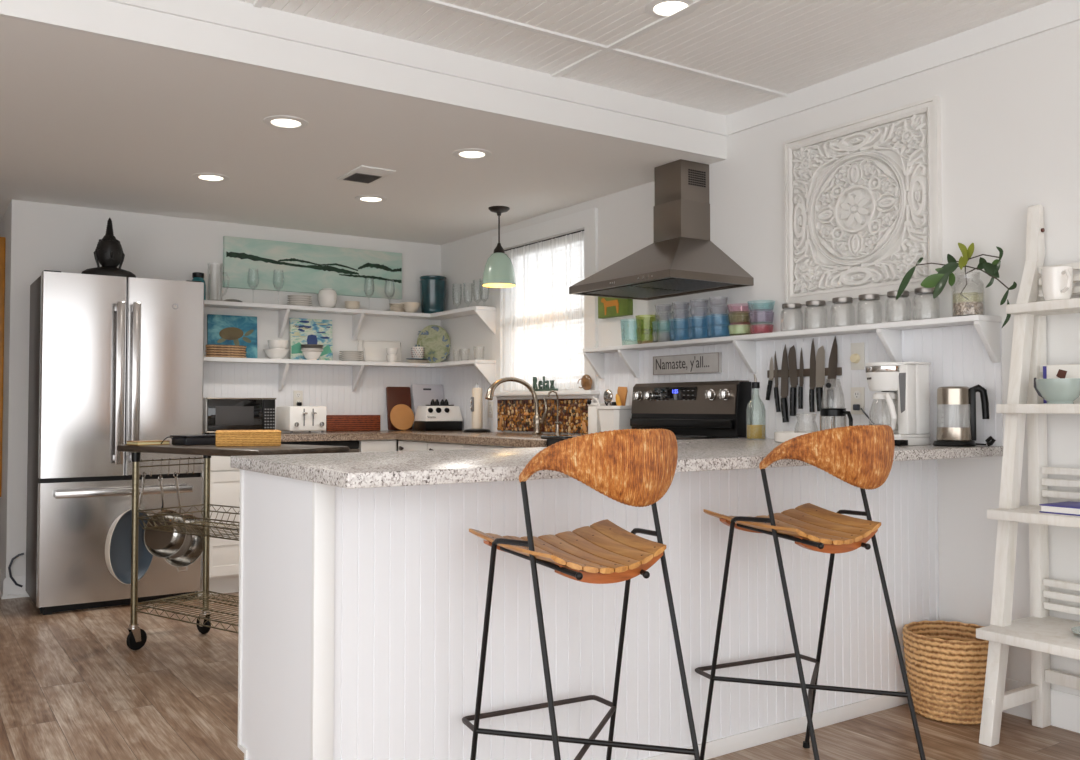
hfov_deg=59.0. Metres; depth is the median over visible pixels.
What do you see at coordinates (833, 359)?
kitchen knife
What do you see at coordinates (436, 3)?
trim
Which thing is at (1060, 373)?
picture
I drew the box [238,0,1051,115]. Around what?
ceiling
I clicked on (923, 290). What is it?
lid
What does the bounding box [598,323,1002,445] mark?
backsplash
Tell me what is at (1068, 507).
book
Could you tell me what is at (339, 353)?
plate
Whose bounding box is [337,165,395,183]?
ceiling vent
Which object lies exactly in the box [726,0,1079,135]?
trim
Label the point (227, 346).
rattan tray
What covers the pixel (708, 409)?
range
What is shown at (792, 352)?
kitchen knife
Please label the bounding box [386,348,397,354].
bowl
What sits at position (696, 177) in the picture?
vent grille
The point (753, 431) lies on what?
oil bottle
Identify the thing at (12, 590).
baseboard
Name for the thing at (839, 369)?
rack
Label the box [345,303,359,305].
bowl
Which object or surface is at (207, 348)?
rattan tray
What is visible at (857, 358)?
dimmer switch
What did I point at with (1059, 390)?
bowl
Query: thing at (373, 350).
platter
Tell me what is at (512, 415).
panel
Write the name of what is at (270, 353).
bowl
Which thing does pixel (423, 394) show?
cutting board
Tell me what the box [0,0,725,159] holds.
ceiling beam
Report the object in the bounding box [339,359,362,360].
plate
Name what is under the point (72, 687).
floor
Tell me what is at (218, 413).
microwave oven
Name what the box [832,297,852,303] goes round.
lid
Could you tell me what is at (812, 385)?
kitchen knife
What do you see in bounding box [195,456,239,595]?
base cabinet
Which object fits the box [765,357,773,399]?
kitchen knife
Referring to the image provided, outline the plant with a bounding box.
[896,243,1016,327]
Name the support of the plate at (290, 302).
on the plate at (296, 304)
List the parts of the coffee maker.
carafe lid, carafe handle, lid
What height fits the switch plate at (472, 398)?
0.095 m
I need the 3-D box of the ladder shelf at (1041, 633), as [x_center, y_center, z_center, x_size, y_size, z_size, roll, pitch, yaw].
[1.726,0.265,2.785,0.382,1.726,0.760,1,-2,-34]
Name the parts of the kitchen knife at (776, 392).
blade, handle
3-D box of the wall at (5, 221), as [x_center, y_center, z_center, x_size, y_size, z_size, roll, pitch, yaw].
[-3.762,0.092,6.613,0.120,2.300,2.880,1,-2,-34]
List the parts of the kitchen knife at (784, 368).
handle, blade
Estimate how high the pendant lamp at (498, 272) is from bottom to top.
0.452 m
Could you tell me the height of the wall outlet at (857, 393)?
0.108 m
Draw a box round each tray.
[170,434,215,444]
[205,350,246,352]
[205,355,246,357]
[206,345,246,347]
[206,347,245,350]
[206,352,245,355]
[326,415,379,430]
[774,431,815,442]
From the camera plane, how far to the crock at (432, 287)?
6.58 m
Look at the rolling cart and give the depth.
4.11 m
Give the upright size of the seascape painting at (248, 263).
0.318 m
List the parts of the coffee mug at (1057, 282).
handle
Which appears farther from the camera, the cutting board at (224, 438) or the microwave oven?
the microwave oven
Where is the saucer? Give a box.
[389,307,403,309]
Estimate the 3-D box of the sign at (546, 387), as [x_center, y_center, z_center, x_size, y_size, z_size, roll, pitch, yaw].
[0.020,0.022,5.617,0.040,0.088,0.250,1,-2,-34]
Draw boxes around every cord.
[8,553,23,586]
[853,404,874,423]
[976,436,995,445]
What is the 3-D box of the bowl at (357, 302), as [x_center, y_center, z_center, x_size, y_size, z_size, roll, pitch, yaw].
[-1.247,-0.506,6.336,0.104,0.026,0.104,1,-2,-34]
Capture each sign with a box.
[533,376,557,390]
[653,352,721,374]
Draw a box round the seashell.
[577,374,591,389]
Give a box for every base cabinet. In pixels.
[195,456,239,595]
[238,459,938,759]
[358,440,396,451]
[398,440,430,450]
[428,442,506,449]
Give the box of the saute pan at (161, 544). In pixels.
[142,475,186,557]
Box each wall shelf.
[204,300,495,340]
[204,357,495,390]
[583,315,1000,378]
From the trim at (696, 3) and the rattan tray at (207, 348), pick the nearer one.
the trim at (696, 3)
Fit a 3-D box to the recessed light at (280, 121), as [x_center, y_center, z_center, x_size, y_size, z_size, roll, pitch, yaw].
[-1.032,-1.045,3.874,0.180,0.006,0.180,1,-2,-34]
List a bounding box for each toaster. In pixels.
[276,406,325,432]
[414,399,462,430]
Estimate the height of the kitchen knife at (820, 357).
0.273 m
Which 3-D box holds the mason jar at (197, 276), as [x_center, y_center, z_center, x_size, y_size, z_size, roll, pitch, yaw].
[-2.073,-0.565,5.784,0.088,0.171,0.088,1,-2,-34]
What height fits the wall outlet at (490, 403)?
0.105 m
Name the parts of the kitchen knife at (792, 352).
blade, handle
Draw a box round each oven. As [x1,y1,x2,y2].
[203,397,275,433]
[630,418,733,428]
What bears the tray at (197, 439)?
on the rolling cart
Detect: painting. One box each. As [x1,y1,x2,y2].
[207,314,256,357]
[223,236,401,298]
[289,318,332,360]
[598,297,632,318]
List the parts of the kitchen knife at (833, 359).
handle, blade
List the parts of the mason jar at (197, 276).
lid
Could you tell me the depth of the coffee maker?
3.40 m
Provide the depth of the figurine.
5.21 m
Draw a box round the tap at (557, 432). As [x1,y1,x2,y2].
[547,390,563,434]
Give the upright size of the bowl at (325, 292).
0.068 m
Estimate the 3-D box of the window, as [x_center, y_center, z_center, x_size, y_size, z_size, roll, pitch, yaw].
[0.025,-0.413,5.711,0.160,1.055,1.130,1,-2,-34]
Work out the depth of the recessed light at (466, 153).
4.35 m
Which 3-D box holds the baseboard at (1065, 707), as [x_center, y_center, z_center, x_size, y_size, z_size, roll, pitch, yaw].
[2.491,1.048,1.969,0.016,0.115,3.650,1,-2,-34]
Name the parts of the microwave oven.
door, control panel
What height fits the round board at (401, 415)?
0.178 m
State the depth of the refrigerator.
4.98 m
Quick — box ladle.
[603,389,612,405]
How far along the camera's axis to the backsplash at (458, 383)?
6.46 m
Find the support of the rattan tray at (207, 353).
on the rattan tray at (227, 356)
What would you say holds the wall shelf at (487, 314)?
attached to the wall at (42, 236)
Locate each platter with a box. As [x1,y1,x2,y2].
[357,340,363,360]
[362,340,402,361]
[414,325,449,362]
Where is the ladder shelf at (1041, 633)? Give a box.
[976,204,1079,746]
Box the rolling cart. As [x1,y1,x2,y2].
[117,443,348,649]
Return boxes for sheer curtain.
[502,230,583,390]
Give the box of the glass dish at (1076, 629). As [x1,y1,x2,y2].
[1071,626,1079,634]
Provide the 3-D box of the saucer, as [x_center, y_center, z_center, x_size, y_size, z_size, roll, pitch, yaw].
[-0.976,-0.481,6.487,0.100,0.016,0.100,1,-2,-34]
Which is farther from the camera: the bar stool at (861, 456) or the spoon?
the spoon
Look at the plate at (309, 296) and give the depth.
6.08 m
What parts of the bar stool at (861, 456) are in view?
leg, seat rail, leg, seat, backrest, leg, seat rail, leg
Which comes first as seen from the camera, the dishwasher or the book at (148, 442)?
the book at (148, 442)
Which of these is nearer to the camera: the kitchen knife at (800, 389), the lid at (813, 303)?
the lid at (813, 303)
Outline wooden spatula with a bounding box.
[617,387,627,405]
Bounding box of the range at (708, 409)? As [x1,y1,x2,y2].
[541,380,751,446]
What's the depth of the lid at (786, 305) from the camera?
4.00 m
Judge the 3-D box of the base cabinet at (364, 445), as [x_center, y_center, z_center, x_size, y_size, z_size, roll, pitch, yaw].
[-1.157,0.800,6.091,0.243,0.853,0.614,1,-2,-34]
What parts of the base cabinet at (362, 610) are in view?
edge trim, corner trim, trim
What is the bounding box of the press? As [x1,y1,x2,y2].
[820,383,852,430]
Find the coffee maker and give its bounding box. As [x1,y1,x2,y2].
[865,362,930,445]
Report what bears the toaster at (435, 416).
on the countertop at (525, 440)
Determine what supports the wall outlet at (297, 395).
attached to the wall at (42, 236)
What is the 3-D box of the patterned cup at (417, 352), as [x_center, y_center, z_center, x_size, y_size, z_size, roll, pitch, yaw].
[-0.841,-0.187,6.572,0.097,0.082,0.094,1,-2,-34]
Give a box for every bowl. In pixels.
[263,349,288,358]
[268,340,287,348]
[302,351,321,359]
[318,288,336,298]
[318,298,336,307]
[345,301,359,303]
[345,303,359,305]
[345,306,359,308]
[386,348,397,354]
[386,355,397,361]
[401,302,420,312]
[1034,378,1079,403]
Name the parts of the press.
frame post, frame post, handle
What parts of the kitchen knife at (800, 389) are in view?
handle, blade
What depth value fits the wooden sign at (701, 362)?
4.61 m
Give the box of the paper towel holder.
[463,383,490,431]
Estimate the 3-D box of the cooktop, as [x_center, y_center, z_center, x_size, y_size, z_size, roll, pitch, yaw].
[0.442,0.266,4.374,0.565,0.018,0.737,1,-2,-34]
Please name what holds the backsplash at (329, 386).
attached to the wall at (42, 236)
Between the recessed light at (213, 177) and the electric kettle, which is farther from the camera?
the recessed light at (213, 177)
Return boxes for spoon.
[615,394,620,405]
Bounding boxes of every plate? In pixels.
[287,295,311,297]
[287,299,311,301]
[287,301,311,303]
[287,303,311,305]
[288,297,311,299]
[301,344,323,345]
[301,348,322,349]
[339,351,362,352]
[339,353,362,354]
[339,355,362,356]
[339,357,362,358]
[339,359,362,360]
[406,360,428,361]
[407,358,428,359]
[471,397,473,411]
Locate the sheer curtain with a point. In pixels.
(543, 323)
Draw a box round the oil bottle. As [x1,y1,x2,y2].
[747,374,764,438]
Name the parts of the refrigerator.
door, freezer drawer, handle, handle, handle, door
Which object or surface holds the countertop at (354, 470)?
on the base cabinet at (362, 610)
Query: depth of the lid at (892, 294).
3.57 m
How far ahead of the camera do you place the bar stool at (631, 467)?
2.12 m
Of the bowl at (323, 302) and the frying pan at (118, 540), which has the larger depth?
the bowl at (323, 302)
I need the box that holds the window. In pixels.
[492,207,599,399]
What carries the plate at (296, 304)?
on the wall shelf at (487, 314)
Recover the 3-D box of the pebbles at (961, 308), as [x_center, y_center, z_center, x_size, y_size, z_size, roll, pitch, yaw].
[1.507,-0.298,3.360,0.106,0.156,0.106,1,-2,-34]
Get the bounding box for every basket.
[866,372,899,390]
[902,620,988,724]
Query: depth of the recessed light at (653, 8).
3.24 m
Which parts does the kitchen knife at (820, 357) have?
handle, blade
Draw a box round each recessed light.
[192,173,229,181]
[263,115,308,128]
[355,195,386,201]
[452,148,491,158]
[644,0,696,17]
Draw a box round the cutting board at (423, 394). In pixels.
[411,384,443,414]
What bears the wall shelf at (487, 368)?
attached to the wall at (42, 236)
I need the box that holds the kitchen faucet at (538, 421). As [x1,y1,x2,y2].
[485,377,547,434]
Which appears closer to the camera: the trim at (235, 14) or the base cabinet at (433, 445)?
the trim at (235, 14)
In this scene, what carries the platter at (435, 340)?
on the wall shelf at (487, 368)
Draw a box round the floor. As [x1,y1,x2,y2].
[0,592,1079,759]
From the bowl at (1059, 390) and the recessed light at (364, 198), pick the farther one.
the recessed light at (364, 198)
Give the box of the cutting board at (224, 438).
[215,430,280,446]
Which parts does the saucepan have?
handle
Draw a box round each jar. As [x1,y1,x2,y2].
[191,272,205,299]
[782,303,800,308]
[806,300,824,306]
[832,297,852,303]
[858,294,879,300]
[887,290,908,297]
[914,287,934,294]
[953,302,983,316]
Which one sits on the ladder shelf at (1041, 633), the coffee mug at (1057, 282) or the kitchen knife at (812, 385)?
the coffee mug at (1057, 282)
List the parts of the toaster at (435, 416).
jar seat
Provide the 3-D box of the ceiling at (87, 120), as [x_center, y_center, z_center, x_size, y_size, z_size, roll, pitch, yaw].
[-2.911,-1.062,5.449,5.420,0.120,5.817,1,-2,-34]
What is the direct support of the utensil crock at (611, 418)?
on the countertop at (525, 440)
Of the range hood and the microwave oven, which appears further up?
the range hood
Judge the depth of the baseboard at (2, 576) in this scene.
5.26 m
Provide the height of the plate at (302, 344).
0.008 m
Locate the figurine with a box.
[81,218,135,277]
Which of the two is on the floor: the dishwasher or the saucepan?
the dishwasher
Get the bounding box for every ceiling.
[0,16,721,244]
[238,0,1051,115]
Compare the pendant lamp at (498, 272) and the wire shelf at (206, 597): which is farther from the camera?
the pendant lamp at (498, 272)
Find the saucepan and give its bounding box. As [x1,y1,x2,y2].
[163,472,202,571]
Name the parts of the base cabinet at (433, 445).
door, door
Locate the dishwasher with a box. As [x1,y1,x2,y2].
[281,440,358,452]
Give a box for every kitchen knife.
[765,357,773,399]
[774,351,780,411]
[781,344,788,422]
[788,345,797,415]
[798,348,803,408]
[809,339,815,411]
[816,346,824,410]
[826,336,837,407]
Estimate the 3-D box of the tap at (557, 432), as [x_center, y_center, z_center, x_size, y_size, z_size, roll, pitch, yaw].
[0.086,0.184,5.370,0.088,0.255,0.064,1,-2,-34]
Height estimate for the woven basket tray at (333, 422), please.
0.107 m
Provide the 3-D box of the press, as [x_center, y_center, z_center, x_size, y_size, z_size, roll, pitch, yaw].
[1.132,0.103,3.664,0.098,0.215,0.130,0,-2,-5]
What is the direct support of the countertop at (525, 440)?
on the base cabinet at (224, 479)
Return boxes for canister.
[587,397,609,433]
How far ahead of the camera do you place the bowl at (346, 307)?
6.30 m
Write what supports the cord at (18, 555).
attached to the wall at (42, 236)
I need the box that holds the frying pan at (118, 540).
[105,472,152,584]
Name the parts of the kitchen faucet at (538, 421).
spout, lever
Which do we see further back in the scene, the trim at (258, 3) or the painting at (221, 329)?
the painting at (221, 329)
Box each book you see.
[126,440,168,444]
[1039,501,1079,515]
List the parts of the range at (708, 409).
knob, knob, control panel, knob, knob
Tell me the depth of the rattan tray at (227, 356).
5.81 m
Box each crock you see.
[419,275,446,313]
[596,406,631,431]
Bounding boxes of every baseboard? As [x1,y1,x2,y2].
[0,569,5,599]
[6,576,29,598]
[1002,678,1079,732]
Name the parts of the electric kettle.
handle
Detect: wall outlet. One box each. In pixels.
[293,391,302,405]
[488,401,492,417]
[851,387,864,413]
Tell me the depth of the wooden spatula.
4.92 m
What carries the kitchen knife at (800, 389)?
attached to the rack
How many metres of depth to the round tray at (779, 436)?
3.66 m
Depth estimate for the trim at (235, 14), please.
3.57 m
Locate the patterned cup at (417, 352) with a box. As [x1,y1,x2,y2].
[411,347,424,358]
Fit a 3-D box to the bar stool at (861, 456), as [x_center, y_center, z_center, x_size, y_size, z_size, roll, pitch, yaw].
[0.750,0.624,2.660,0.421,1.004,0.555,1,-2,-27]
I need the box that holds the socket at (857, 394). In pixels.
[854,391,860,398]
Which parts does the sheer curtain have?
rod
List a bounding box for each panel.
[497,398,591,433]
[783,95,942,304]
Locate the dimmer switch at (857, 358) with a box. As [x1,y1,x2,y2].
[850,342,864,369]
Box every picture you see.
[0,237,5,496]
[1056,369,1066,377]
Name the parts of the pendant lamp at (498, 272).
rod, lamp shade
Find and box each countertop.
[203,430,553,447]
[230,438,1002,488]
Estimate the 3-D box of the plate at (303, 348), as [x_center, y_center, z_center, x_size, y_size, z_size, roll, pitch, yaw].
[-1.471,-0.196,6.153,0.144,0.008,0.144,1,-2,-34]
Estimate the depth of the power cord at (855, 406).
3.79 m
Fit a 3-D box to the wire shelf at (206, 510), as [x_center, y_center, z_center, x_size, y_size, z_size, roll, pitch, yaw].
[-1.329,0.605,4.056,0.797,0.080,0.366,-1,-2,35]
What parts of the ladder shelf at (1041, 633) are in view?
leg, leg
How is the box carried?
on the ladder shelf at (1041, 633)
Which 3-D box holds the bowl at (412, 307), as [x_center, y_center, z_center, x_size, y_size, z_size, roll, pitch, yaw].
[-0.893,-0.493,6.562,0.144,0.072,0.144,1,-2,-34]
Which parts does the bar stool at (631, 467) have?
leg, leg, seat rail, seat, backrest, leg, seat rail, leg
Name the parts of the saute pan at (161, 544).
handle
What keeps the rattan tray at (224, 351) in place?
on the rattan tray at (207, 353)
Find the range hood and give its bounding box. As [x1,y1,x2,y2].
[569,159,753,300]
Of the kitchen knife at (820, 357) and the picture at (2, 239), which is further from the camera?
the picture at (2, 239)
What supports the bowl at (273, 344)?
on the bowl at (270, 353)
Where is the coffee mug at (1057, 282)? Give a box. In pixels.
[1041,266,1072,300]
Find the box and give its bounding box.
[1043,364,1079,403]
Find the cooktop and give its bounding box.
[541,434,738,439]
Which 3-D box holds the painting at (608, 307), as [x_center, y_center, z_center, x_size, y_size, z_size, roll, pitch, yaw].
[0.401,-0.398,5.107,0.037,0.120,0.258,1,-2,-34]
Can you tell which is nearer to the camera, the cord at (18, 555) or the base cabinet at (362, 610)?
the base cabinet at (362, 610)
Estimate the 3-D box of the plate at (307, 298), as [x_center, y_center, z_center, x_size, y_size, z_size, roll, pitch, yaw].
[-1.546,-0.519,6.136,0.154,0.016,0.154,1,-2,-34]
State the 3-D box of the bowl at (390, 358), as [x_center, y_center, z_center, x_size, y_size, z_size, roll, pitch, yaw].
[-1.002,-0.142,6.450,0.076,0.048,0.076,1,-2,-34]
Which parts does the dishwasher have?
door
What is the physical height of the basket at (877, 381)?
0.067 m
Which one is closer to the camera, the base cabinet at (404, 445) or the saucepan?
the saucepan
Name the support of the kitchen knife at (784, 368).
attached to the rack
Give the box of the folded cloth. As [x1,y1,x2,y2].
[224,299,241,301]
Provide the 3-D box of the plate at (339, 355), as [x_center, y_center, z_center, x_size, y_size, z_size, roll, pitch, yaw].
[-1.251,-0.156,6.323,0.156,0.015,0.156,1,-2,-34]
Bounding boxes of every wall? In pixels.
[0,204,9,572]
[4,200,440,576]
[441,20,1079,695]
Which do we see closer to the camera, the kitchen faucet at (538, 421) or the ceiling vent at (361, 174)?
the ceiling vent at (361, 174)
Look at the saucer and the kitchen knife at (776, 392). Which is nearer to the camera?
the kitchen knife at (776, 392)
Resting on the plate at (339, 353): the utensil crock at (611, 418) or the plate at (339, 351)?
the plate at (339, 351)
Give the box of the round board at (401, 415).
[390,404,413,429]
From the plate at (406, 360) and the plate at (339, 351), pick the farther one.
the plate at (406, 360)
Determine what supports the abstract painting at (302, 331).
on the wall shelf at (487, 368)
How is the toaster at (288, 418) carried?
on the countertop at (525, 440)
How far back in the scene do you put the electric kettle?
3.30 m
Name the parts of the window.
sill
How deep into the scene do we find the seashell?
5.25 m
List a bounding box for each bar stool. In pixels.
[462,428,699,759]
[695,425,925,759]
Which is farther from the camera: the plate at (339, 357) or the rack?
the plate at (339, 357)
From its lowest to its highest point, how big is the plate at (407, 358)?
0.010 m
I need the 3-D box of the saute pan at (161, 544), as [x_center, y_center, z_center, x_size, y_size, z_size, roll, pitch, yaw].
[-1.706,0.615,4.321,0.073,0.375,0.216,-1,-2,35]
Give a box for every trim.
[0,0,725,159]
[106,0,727,135]
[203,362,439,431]
[253,0,267,7]
[413,0,787,96]
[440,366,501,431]
[551,0,709,77]
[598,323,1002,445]
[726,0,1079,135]
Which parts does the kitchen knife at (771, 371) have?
handle, blade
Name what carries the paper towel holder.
on the countertop at (525, 440)
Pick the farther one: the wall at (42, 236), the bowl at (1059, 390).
the wall at (42, 236)
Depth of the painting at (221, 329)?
5.94 m
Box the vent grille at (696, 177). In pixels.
[688,169,705,186]
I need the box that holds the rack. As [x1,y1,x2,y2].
[767,367,841,377]
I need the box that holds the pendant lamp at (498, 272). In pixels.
[482,206,515,287]
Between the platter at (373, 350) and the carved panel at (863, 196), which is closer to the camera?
the carved panel at (863, 196)
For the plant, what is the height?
0.320 m
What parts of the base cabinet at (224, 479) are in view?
drawer, drawer, drawer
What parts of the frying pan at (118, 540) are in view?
handle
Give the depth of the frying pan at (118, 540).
4.27 m
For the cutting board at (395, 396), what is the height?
0.297 m
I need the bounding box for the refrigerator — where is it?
[26,270,203,614]
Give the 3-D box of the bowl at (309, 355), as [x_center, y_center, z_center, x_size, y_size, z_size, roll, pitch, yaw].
[-1.471,-0.154,6.152,0.124,0.055,0.124,1,-2,-34]
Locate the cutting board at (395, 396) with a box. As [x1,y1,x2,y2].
[386,387,411,429]
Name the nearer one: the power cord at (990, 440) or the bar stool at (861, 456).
the bar stool at (861, 456)
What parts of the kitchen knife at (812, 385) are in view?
handle, blade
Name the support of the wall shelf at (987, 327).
attached to the wall at (1010, 113)
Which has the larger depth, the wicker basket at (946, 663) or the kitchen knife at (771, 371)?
the kitchen knife at (771, 371)
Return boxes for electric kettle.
[933,384,988,446]
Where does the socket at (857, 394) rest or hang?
attached to the wall outlet at (857, 393)
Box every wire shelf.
[135,591,238,633]
[136,504,239,540]
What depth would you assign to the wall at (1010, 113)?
3.46 m

